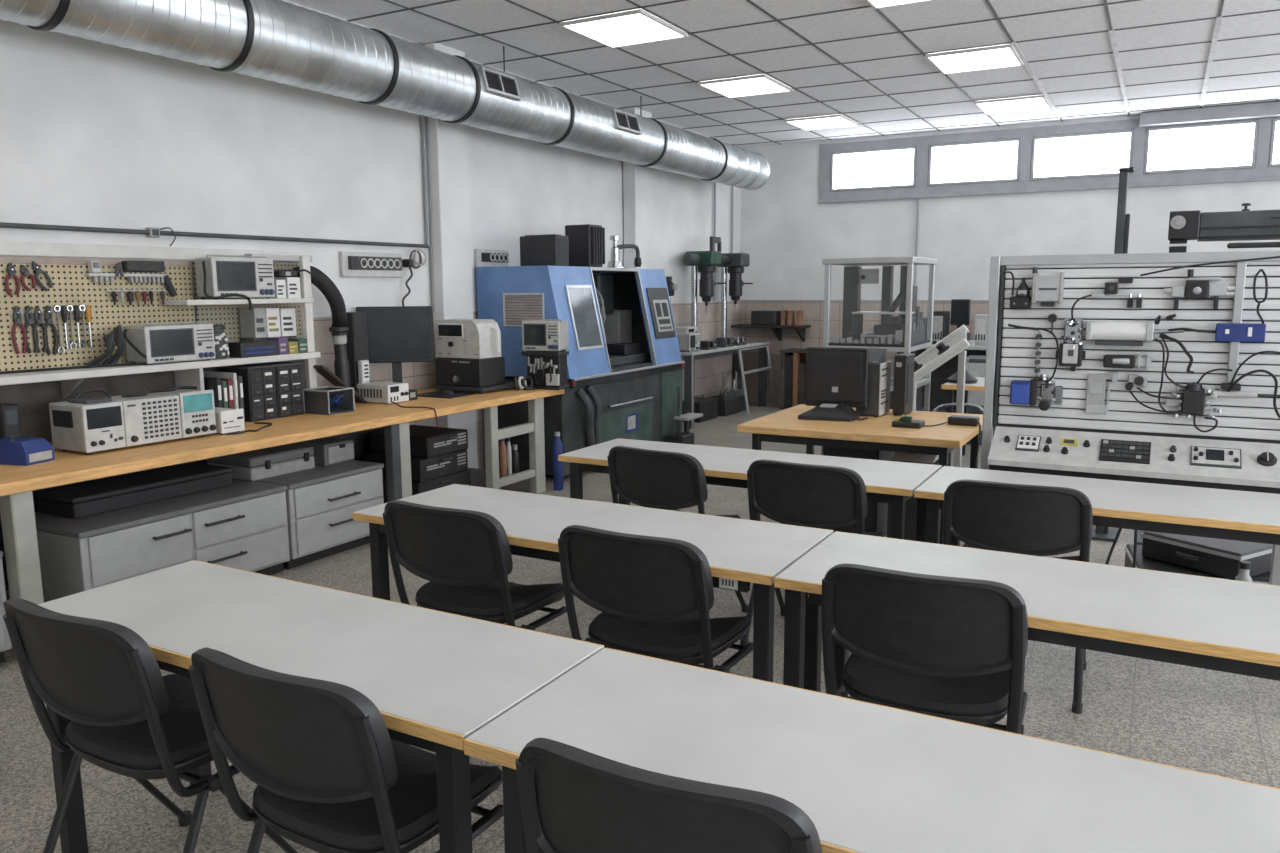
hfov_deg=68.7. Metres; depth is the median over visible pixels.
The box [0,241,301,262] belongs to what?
trim
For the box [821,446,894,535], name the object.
computer tower
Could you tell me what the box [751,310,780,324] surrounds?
equipment box
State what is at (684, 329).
meter
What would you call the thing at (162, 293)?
tool
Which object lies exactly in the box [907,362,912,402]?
vent
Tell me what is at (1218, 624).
student desk
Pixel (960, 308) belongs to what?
computer monitor
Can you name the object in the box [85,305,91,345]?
screwdriver
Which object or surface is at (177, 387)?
cable
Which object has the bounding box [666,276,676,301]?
air regulator
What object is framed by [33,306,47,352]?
pliers
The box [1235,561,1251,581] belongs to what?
bottle
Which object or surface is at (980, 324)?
box
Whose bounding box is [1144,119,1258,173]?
window
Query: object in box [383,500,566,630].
chair
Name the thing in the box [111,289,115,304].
tool
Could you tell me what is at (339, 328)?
hose
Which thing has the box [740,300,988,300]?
trim
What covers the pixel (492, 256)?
socket
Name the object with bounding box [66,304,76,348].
spanner
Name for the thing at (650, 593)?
chair
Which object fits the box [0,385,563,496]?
countertop
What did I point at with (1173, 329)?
air hose
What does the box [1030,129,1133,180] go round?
window
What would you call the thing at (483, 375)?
device
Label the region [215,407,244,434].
supplies
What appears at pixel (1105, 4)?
grid
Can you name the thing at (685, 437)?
stand
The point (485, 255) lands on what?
switch
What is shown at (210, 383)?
binder
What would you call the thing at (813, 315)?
trim
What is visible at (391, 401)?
cable
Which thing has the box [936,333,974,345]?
tray
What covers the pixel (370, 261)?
socket
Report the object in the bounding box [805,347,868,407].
computer monitor
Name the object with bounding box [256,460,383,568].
base cabinet
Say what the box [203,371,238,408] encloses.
binder
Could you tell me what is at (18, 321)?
pliers
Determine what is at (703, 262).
press
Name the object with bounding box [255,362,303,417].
drawer organiser
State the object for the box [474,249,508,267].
strip
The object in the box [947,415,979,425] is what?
power adapter
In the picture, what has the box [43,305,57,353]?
pliers
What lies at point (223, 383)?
binder
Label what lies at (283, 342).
box
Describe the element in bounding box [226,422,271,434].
cable
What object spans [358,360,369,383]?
power strip
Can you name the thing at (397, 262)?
socket
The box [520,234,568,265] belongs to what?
equipment box
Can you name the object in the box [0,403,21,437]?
charger
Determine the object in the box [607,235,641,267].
valve
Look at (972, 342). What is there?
tray
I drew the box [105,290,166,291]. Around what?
rail
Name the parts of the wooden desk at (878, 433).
leg, leg, leg, leg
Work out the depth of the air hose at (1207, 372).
4.21 m
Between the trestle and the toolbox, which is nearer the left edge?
the toolbox
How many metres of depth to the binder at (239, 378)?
5.50 m
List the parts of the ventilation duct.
hanger rod, hanger rod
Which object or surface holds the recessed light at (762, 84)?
in the ceiling
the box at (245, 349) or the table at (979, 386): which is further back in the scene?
the table at (979, 386)
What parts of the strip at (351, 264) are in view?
panel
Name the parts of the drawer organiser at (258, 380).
drawer, drawer, drawer, drawer, drawer, drawer, drawer, drawer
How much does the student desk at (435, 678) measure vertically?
0.740 m
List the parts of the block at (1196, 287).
knob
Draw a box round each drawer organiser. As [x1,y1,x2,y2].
[218,364,277,421]
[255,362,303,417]
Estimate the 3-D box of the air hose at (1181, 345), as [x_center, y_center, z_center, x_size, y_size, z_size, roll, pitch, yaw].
[2.460,-0.328,4.279,0.138,0.174,0.034,4,10,29]
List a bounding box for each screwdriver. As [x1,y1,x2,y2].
[61,305,67,348]
[73,305,80,347]
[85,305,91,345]
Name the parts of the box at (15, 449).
handle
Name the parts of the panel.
post, knob, terminal plate, plate, chain link, knob, hand knob, knob, knob, hand knob, knob, rail, knob, meter plate, plate, selector knob, leg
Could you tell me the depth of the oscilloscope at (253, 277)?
5.51 m
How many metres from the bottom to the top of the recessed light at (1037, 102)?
0.023 m
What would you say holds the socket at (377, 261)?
attached to the strip at (351, 264)
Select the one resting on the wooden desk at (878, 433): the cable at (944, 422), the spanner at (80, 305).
the cable at (944, 422)
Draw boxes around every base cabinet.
[0,551,11,662]
[35,479,289,602]
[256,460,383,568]
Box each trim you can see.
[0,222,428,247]
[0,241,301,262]
[0,256,191,266]
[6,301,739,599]
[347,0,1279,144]
[418,42,918,311]
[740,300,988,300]
[740,301,988,412]
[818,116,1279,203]
[1010,16,1279,117]
[1139,101,1279,126]
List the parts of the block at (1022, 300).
lever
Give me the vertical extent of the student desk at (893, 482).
0.740 m
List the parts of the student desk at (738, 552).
leg, leg, leg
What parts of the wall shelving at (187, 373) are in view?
shelf, shelf, post, post, post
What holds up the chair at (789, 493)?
on the floor
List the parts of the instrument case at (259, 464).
lid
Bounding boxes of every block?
[1010,278,1031,308]
[1164,269,1234,309]
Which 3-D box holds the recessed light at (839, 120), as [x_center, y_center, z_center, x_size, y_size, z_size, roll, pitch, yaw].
[2.048,-3.405,10.499,0.646,0.023,0.716,4,10,29]
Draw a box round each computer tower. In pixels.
[346,312,369,391]
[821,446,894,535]
[856,361,890,416]
[893,353,913,414]
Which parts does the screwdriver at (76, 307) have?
handle, blade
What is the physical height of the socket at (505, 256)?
0.072 m
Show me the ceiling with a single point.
(479, 16)
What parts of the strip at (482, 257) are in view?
panel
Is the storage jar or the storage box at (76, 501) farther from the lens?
the storage jar
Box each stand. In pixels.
[667,387,702,444]
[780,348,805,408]
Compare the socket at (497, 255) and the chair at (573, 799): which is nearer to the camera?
the chair at (573, 799)
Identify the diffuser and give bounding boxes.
[789,117,856,129]
[870,0,922,6]
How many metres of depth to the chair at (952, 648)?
2.47 m
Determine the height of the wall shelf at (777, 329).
0.220 m
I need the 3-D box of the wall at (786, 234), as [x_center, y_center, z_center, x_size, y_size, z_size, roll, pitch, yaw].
[5.530,-1.722,10.504,9.440,3.410,0.200,4,10,29]
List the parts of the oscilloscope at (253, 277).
screen frame, handle, knob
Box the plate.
[1085,371,1117,413]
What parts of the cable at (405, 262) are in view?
hanging cord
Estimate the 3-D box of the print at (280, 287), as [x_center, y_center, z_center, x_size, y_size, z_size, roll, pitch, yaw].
[-2.230,-0.848,5.816,0.002,0.058,0.044,4,10,29]
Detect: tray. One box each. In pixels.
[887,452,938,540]
[891,452,938,462]
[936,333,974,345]
[936,339,974,345]
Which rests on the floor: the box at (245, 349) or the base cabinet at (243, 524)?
the base cabinet at (243, 524)
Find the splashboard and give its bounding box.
[0,359,306,442]
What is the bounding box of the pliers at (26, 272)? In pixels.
[20,265,35,290]
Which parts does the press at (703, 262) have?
motor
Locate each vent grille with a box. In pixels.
[478,66,520,100]
[610,109,641,134]
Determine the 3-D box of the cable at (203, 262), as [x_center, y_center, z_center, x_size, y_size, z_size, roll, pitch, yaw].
[-2.409,-0.820,5.463,0.063,0.285,0.288,8,12,44]
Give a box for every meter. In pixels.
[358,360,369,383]
[675,326,697,332]
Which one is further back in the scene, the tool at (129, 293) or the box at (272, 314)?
the box at (272, 314)
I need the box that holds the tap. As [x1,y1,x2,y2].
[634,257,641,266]
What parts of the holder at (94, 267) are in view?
rail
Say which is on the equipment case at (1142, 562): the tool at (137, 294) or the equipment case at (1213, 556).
the equipment case at (1213, 556)
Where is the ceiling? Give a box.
[286,0,1279,146]
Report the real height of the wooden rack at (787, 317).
0.189 m
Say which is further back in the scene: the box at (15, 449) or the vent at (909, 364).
the vent at (909, 364)
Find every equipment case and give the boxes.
[363,450,467,481]
[370,425,467,457]
[383,469,469,502]
[1124,544,1269,583]
[1140,531,1272,579]
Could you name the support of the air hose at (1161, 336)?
attached to the air cylinder at (1104, 333)
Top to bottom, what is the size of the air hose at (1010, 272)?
0.119 m
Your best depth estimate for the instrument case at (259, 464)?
5.45 m
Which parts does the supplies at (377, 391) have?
panel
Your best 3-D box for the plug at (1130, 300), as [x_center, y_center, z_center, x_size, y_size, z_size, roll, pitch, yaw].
[2.296,-0.588,4.384,0.024,0.065,0.030,4,10,29]
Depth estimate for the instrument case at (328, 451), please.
5.83 m
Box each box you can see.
[0,433,54,465]
[34,463,232,518]
[145,227,175,245]
[228,340,279,357]
[239,307,266,337]
[264,280,285,297]
[265,308,280,336]
[268,337,287,354]
[274,277,300,297]
[279,308,296,336]
[288,338,307,352]
[288,341,298,353]
[303,386,354,414]
[409,389,417,399]
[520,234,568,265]
[565,224,604,266]
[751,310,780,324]
[973,314,987,345]
[1165,382,1221,417]
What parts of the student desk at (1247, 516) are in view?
leg, leg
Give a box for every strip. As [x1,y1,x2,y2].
[339,251,401,276]
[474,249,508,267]
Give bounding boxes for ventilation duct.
[0,0,769,190]
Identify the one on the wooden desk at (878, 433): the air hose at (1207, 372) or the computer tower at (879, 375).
the computer tower at (879, 375)
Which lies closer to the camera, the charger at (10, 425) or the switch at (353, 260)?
the charger at (10, 425)
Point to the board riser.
(288, 337)
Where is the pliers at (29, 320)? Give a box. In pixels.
[24,306,38,352]
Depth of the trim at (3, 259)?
4.91 m
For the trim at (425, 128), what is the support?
attached to the wall at (93, 133)
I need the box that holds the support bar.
[1226,259,1246,381]
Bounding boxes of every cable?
[0,329,154,373]
[122,386,196,396]
[202,261,251,309]
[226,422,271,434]
[391,401,437,427]
[923,422,946,426]
[974,422,980,468]
[1105,528,1121,564]
[1132,530,1136,567]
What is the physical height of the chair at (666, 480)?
0.853 m
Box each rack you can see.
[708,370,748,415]
[781,310,803,325]
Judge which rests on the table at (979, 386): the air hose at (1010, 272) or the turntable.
the turntable
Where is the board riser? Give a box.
[240,336,295,341]
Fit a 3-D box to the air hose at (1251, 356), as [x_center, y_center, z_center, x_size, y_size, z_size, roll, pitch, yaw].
[2.791,-0.252,4.105,0.337,0.160,0.030,4,10,29]
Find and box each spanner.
[53,305,64,352]
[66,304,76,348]
[79,304,88,347]
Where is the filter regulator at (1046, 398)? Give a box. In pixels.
[1037,374,1062,410]
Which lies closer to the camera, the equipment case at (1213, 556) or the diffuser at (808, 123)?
the equipment case at (1213, 556)
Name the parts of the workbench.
leg, panel, leg, leg, leg, cross rail, cross rail, leg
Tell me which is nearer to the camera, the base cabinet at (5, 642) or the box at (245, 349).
the base cabinet at (5, 642)
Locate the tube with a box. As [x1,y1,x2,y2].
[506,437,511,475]
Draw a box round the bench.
[897,344,986,408]
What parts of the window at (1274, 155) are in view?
pane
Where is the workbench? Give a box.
[0,385,563,658]
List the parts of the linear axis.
post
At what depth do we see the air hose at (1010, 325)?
4.57 m
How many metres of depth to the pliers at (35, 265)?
4.74 m
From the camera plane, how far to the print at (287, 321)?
5.95 m
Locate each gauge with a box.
[164,275,176,296]
[1055,343,1085,370]
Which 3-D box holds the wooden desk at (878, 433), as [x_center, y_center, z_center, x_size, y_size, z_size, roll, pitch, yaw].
[1.455,0.324,5.987,1.320,0.740,1.160,4,10,29]
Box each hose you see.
[292,266,350,386]
[1002,271,1014,295]
[1008,324,1038,330]
[1039,328,1058,382]
[1071,294,1091,318]
[1129,390,1180,412]
[1137,387,1181,399]
[1140,256,1279,275]
[1155,338,1179,414]
[1160,334,1186,387]
[1163,335,1193,373]
[1168,328,1215,332]
[1193,415,1217,431]
[1197,368,1231,382]
[1227,369,1279,418]
[1230,351,1279,384]
[1253,269,1267,302]
[1256,303,1263,323]
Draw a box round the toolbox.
[682,395,717,422]
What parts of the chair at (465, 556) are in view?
frame, backrest, seat, frame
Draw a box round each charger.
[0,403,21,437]
[274,269,317,286]
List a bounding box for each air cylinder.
[1031,267,1064,306]
[1086,314,1183,345]
[1213,383,1279,397]
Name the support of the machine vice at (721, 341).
on the steel table at (690, 357)
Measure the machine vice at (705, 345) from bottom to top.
0.100 m
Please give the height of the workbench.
0.800 m
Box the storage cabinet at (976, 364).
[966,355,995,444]
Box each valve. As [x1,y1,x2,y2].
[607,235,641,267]
[1010,379,1036,405]
[1103,354,1151,369]
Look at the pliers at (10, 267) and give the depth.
4.62 m
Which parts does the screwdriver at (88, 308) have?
handle, blade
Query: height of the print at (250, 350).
0.040 m
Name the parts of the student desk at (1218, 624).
leg, leg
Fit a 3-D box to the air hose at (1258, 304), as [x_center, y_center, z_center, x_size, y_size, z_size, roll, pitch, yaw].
[2.722,-0.495,4.105,0.035,0.106,0.032,4,10,29]
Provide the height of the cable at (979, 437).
0.747 m
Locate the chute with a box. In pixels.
[912,325,969,466]
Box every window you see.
[830,146,916,191]
[928,138,1020,185]
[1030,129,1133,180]
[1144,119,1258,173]
[1268,118,1279,166]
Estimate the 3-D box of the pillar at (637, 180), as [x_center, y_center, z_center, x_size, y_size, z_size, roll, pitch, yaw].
[-0.018,-1.623,10.061,0.147,3.410,0.370,4,10,29]
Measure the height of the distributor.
0.077 m
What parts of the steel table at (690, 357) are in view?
leg, leg, leg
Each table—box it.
[680,341,769,428]
[941,377,984,465]
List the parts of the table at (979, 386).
leg, leg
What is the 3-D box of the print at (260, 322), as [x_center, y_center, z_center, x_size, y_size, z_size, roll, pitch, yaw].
[-2.340,-0.625,5.771,0.002,0.083,0.057,4,10,29]
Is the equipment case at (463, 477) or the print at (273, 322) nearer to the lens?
the print at (273, 322)
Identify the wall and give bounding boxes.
[0,0,740,321]
[740,114,1279,299]
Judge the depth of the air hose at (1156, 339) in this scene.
4.31 m
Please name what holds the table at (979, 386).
on the floor
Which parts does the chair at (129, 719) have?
frame, leg, backrest, seat, leg, frame, leg, leg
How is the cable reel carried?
on the workbench
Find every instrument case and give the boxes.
[206,444,314,480]
[291,437,353,465]
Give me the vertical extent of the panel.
1.722 m
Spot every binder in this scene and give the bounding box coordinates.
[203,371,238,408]
[204,377,222,407]
[212,377,233,408]
[221,381,227,407]
[237,376,244,422]
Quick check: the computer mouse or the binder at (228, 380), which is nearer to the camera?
the binder at (228, 380)
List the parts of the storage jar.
lid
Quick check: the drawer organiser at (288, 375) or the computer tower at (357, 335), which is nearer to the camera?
the drawer organiser at (288, 375)
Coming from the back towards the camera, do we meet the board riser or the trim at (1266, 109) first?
the trim at (1266, 109)
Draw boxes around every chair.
[3,597,297,852]
[189,647,502,852]
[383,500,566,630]
[516,738,821,852]
[558,525,752,672]
[607,446,748,616]
[740,459,883,645]
[821,563,1027,734]
[932,403,982,412]
[943,479,1092,713]
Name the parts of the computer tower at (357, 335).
panel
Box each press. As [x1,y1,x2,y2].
[683,236,724,326]
[715,253,752,343]
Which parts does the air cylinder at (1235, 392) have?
piston rod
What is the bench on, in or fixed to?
on the floor
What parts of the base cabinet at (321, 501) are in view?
drawer, drawer, handle, handle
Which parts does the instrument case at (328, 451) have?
panel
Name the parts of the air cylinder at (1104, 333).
piston rod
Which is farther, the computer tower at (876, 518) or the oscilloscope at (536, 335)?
the oscilloscope at (536, 335)
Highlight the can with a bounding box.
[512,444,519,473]
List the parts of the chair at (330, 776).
frame, leg, backrest, seat, frame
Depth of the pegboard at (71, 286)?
4.95 m
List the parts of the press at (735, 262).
motor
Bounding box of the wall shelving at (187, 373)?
[0,254,320,398]
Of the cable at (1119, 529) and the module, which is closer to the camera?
the module
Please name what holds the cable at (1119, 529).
hanging from the panel
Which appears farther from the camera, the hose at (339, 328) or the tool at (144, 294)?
the hose at (339, 328)
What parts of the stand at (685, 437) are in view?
lever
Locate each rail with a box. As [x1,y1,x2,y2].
[8,311,91,314]
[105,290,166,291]
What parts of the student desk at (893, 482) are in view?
leg, leg, leg, leg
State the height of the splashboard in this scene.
0.340 m
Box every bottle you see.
[498,439,506,477]
[553,432,562,490]
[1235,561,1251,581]
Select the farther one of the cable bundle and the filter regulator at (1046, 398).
the cable bundle
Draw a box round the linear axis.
[1137,203,1279,544]
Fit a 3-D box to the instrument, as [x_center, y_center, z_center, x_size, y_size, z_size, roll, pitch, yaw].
[-2.581,-0.061,4.800,0.307,0.300,0.713,4,10,29]
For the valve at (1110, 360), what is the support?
attached to the panel
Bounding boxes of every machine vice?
[700,340,716,349]
[715,337,733,346]
[730,336,746,345]
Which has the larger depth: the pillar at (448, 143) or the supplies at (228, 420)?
the pillar at (448, 143)
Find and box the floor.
[0,403,1279,852]
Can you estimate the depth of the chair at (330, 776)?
1.90 m
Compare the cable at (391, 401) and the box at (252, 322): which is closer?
the box at (252, 322)
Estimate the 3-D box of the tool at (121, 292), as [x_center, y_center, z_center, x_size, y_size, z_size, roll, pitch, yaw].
[-2.830,-0.707,5.115,0.020,0.089,0.019,-3,9,-16]
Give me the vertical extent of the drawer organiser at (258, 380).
0.325 m
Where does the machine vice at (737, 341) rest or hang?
on the steel table at (690, 357)
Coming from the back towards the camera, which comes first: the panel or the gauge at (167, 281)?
the gauge at (167, 281)
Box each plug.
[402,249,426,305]
[1127,294,1132,307]
[1136,294,1141,307]
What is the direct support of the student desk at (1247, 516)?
on the floor
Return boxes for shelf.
[468,467,529,487]
[731,324,810,341]
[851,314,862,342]
[852,311,914,313]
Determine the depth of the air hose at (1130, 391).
4.35 m
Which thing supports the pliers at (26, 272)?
hanging from the pegboard at (71, 286)
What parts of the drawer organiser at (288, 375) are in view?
drawer, drawer, drawer, drawer, drawer, drawer, drawer, drawer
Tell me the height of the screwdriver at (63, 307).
0.225 m
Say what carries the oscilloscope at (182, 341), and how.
on the wall shelving at (187, 373)
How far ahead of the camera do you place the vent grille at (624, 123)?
8.33 m
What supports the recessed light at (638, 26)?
in the ceiling
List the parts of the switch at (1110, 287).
roller arm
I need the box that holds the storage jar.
[213,325,229,358]
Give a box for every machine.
[435,319,500,358]
[476,266,684,477]
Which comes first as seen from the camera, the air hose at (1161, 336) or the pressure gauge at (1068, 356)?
the air hose at (1161, 336)
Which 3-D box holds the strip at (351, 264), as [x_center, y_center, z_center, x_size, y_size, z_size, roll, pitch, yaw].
[-1.929,-1.168,6.761,0.056,0.175,0.590,4,10,29]
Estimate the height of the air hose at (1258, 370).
0.271 m
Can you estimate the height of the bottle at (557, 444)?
0.460 m
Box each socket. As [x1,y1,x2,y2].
[360,258,367,267]
[367,258,374,267]
[374,258,380,267]
[381,259,387,268]
[387,259,393,268]
[394,259,400,268]
[489,253,495,261]
[495,253,499,261]
[499,254,503,261]
[503,254,507,261]
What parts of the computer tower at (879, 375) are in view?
panel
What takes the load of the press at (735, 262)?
on the steel table at (690, 357)
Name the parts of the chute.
leg, plate, rail, rail, leg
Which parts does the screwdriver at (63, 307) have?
handle, blade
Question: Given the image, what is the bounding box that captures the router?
[892,415,924,428]
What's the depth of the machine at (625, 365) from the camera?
7.89 m
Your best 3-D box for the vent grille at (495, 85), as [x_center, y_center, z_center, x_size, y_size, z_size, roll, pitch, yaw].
[-1.015,-2.479,6.783,0.085,0.174,0.400,4,10,29]
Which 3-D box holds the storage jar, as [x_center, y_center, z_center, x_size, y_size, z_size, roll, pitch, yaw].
[-2.489,-0.496,5.492,0.125,0.196,0.122,4,10,29]
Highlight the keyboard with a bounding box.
[313,365,365,403]
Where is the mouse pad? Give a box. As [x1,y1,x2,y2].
[417,391,474,398]
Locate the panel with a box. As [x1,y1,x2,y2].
[981,251,1279,585]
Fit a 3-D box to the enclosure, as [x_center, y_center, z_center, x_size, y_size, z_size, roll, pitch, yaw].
[2.174,-0.608,8.553,0.790,1.820,0.940,4,10,29]
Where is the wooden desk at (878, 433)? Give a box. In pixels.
[737,404,982,543]
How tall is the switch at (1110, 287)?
0.095 m
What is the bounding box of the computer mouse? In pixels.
[442,390,453,394]
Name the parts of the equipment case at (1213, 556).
handle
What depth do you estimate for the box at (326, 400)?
5.95 m
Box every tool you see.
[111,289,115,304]
[120,289,123,304]
[127,289,132,304]
[135,289,139,304]
[142,289,146,304]
[149,289,152,304]
[160,289,164,303]
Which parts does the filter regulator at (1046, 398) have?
knob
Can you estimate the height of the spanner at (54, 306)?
0.252 m
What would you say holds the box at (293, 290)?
on the wall shelving at (187, 373)
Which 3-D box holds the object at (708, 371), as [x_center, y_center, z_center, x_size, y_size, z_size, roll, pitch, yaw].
[-2.147,-0.068,6.564,0.012,1.390,14.490,4,10,29]
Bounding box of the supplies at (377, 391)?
[357,381,408,403]
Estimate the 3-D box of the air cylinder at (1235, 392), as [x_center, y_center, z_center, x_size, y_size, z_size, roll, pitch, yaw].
[2.720,-0.158,4.200,0.255,0.065,0.050,4,10,29]
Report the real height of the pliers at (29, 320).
0.239 m
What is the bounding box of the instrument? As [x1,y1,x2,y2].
[49,388,215,454]
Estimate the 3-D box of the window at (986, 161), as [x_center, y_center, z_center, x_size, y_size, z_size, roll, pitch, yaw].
[3.945,-3.119,11.070,1.030,0.485,0.070,4,10,29]
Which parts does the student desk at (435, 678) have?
leg, leg, leg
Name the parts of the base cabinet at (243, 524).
drawer, handle, handle, handle, drawer, drawer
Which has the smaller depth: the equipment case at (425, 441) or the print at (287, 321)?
the print at (287, 321)
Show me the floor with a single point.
(1219, 723)
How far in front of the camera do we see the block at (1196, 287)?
4.21 m
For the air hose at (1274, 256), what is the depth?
4.16 m
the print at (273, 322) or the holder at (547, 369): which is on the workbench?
the holder at (547, 369)
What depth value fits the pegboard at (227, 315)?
5.77 m
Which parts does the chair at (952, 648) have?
frame, backrest, seat, frame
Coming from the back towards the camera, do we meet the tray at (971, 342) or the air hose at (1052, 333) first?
the tray at (971, 342)
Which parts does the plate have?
plate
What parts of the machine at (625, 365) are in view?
louvre frame, panel, rail, green panel, hand rail, pale plate, violet plate, control panel, green panel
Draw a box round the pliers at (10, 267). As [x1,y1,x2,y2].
[5,263,19,295]
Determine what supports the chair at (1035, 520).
on the floor
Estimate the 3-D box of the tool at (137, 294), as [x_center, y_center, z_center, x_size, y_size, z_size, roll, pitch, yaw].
[-2.786,-0.719,5.193,0.026,0.089,0.026,4,10,29]
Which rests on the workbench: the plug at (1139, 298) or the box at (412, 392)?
the box at (412, 392)
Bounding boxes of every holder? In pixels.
[85,260,166,282]
[521,351,569,389]
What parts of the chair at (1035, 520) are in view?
frame, backrest, seat, leg, leg, frame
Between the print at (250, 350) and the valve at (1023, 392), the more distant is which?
the print at (250, 350)
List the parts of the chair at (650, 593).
frame, backrest, seat, frame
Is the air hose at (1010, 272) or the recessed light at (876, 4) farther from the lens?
the recessed light at (876, 4)
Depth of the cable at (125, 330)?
4.88 m
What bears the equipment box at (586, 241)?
on the machine at (625, 365)
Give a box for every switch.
[350,257,357,268]
[483,253,488,260]
[1091,278,1133,297]
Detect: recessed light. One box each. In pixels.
[559,9,687,47]
[697,74,792,97]
[784,114,859,130]
[865,0,934,8]
[925,44,1023,74]
[974,95,1051,114]
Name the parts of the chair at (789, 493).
leg, frame, leg, backrest, seat, frame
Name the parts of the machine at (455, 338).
handle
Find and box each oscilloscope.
[124,321,215,364]
[195,255,274,298]
[522,319,568,351]
[677,332,700,351]
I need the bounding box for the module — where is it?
[1215,323,1265,341]
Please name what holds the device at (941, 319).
on the bench
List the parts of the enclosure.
frame post, white plate, floor plate, roof frame, rail, robot arm, frame post, rail, frame post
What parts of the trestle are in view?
leg, leg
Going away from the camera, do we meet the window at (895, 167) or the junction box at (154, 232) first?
the junction box at (154, 232)
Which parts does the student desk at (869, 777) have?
leg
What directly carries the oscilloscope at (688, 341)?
on the steel table at (690, 357)
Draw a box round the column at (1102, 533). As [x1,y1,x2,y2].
[1092,167,1133,541]
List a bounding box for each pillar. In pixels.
[425,43,477,467]
[623,107,651,268]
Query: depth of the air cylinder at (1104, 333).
4.37 m
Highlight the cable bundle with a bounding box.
[85,325,124,365]
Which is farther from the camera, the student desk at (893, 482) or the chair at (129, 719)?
the student desk at (893, 482)
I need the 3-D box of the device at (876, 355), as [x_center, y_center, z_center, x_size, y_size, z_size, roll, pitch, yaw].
[1.522,-0.465,6.136,0.130,0.084,0.230,4,10,29]
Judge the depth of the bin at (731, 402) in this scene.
11.74 m
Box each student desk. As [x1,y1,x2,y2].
[38,560,603,852]
[353,484,833,691]
[464,648,1279,852]
[558,438,941,594]
[774,531,1279,688]
[914,466,1279,545]
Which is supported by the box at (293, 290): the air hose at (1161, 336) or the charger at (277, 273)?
the charger at (277, 273)
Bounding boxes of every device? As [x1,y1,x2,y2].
[435,356,521,393]
[868,348,886,363]
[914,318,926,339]
[932,311,949,343]
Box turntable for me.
[947,358,977,383]
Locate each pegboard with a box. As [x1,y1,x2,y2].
[0,263,194,370]
[192,261,303,350]
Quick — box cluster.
[1061,318,1084,348]
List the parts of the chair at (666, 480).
frame, backrest, frame, seat, leg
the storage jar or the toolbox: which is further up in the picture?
the storage jar
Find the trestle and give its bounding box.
[737,345,775,413]
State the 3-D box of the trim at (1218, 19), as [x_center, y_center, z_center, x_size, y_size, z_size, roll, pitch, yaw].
[4.602,-3.091,8.219,2.046,0.006,3.690,4,10,29]
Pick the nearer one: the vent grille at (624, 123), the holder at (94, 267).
the holder at (94, 267)
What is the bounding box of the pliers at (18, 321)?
[12,306,26,353]
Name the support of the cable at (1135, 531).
hanging from the panel
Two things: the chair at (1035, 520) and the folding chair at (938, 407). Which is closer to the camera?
the chair at (1035, 520)
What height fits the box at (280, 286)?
0.115 m
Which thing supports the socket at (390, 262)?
attached to the strip at (351, 264)
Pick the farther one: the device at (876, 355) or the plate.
the device at (876, 355)
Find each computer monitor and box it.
[356,306,433,382]
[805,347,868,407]
[950,299,970,328]
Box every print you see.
[246,346,273,354]
[256,318,264,331]
[268,317,278,331]
[278,285,283,294]
[283,317,292,330]
[289,284,296,293]
[722,579,733,586]
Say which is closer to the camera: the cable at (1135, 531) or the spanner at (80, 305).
the cable at (1135, 531)
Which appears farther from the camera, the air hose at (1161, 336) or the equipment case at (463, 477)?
the equipment case at (463, 477)
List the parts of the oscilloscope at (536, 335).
screen frame, handle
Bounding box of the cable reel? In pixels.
[514,376,535,389]
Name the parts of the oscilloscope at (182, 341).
screen frame, handle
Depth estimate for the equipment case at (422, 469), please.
6.51 m
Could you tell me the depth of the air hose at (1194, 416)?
4.26 m
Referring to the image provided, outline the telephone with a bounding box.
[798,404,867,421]
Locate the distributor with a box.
[1125,374,1147,390]
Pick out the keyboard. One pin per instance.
(322, 370)
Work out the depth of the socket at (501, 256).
8.03 m
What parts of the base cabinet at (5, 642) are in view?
drawer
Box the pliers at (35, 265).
[31,261,52,290]
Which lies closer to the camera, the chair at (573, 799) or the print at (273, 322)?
the chair at (573, 799)
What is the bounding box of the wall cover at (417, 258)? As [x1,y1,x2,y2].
[411,254,426,265]
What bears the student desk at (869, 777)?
on the floor
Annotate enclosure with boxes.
[821,257,936,450]
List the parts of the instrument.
plate, carry handle, knob, knob, knob, knob, knob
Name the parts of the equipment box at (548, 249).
lid plate, panel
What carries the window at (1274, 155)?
in the wall at (786, 234)
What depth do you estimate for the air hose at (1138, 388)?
4.33 m

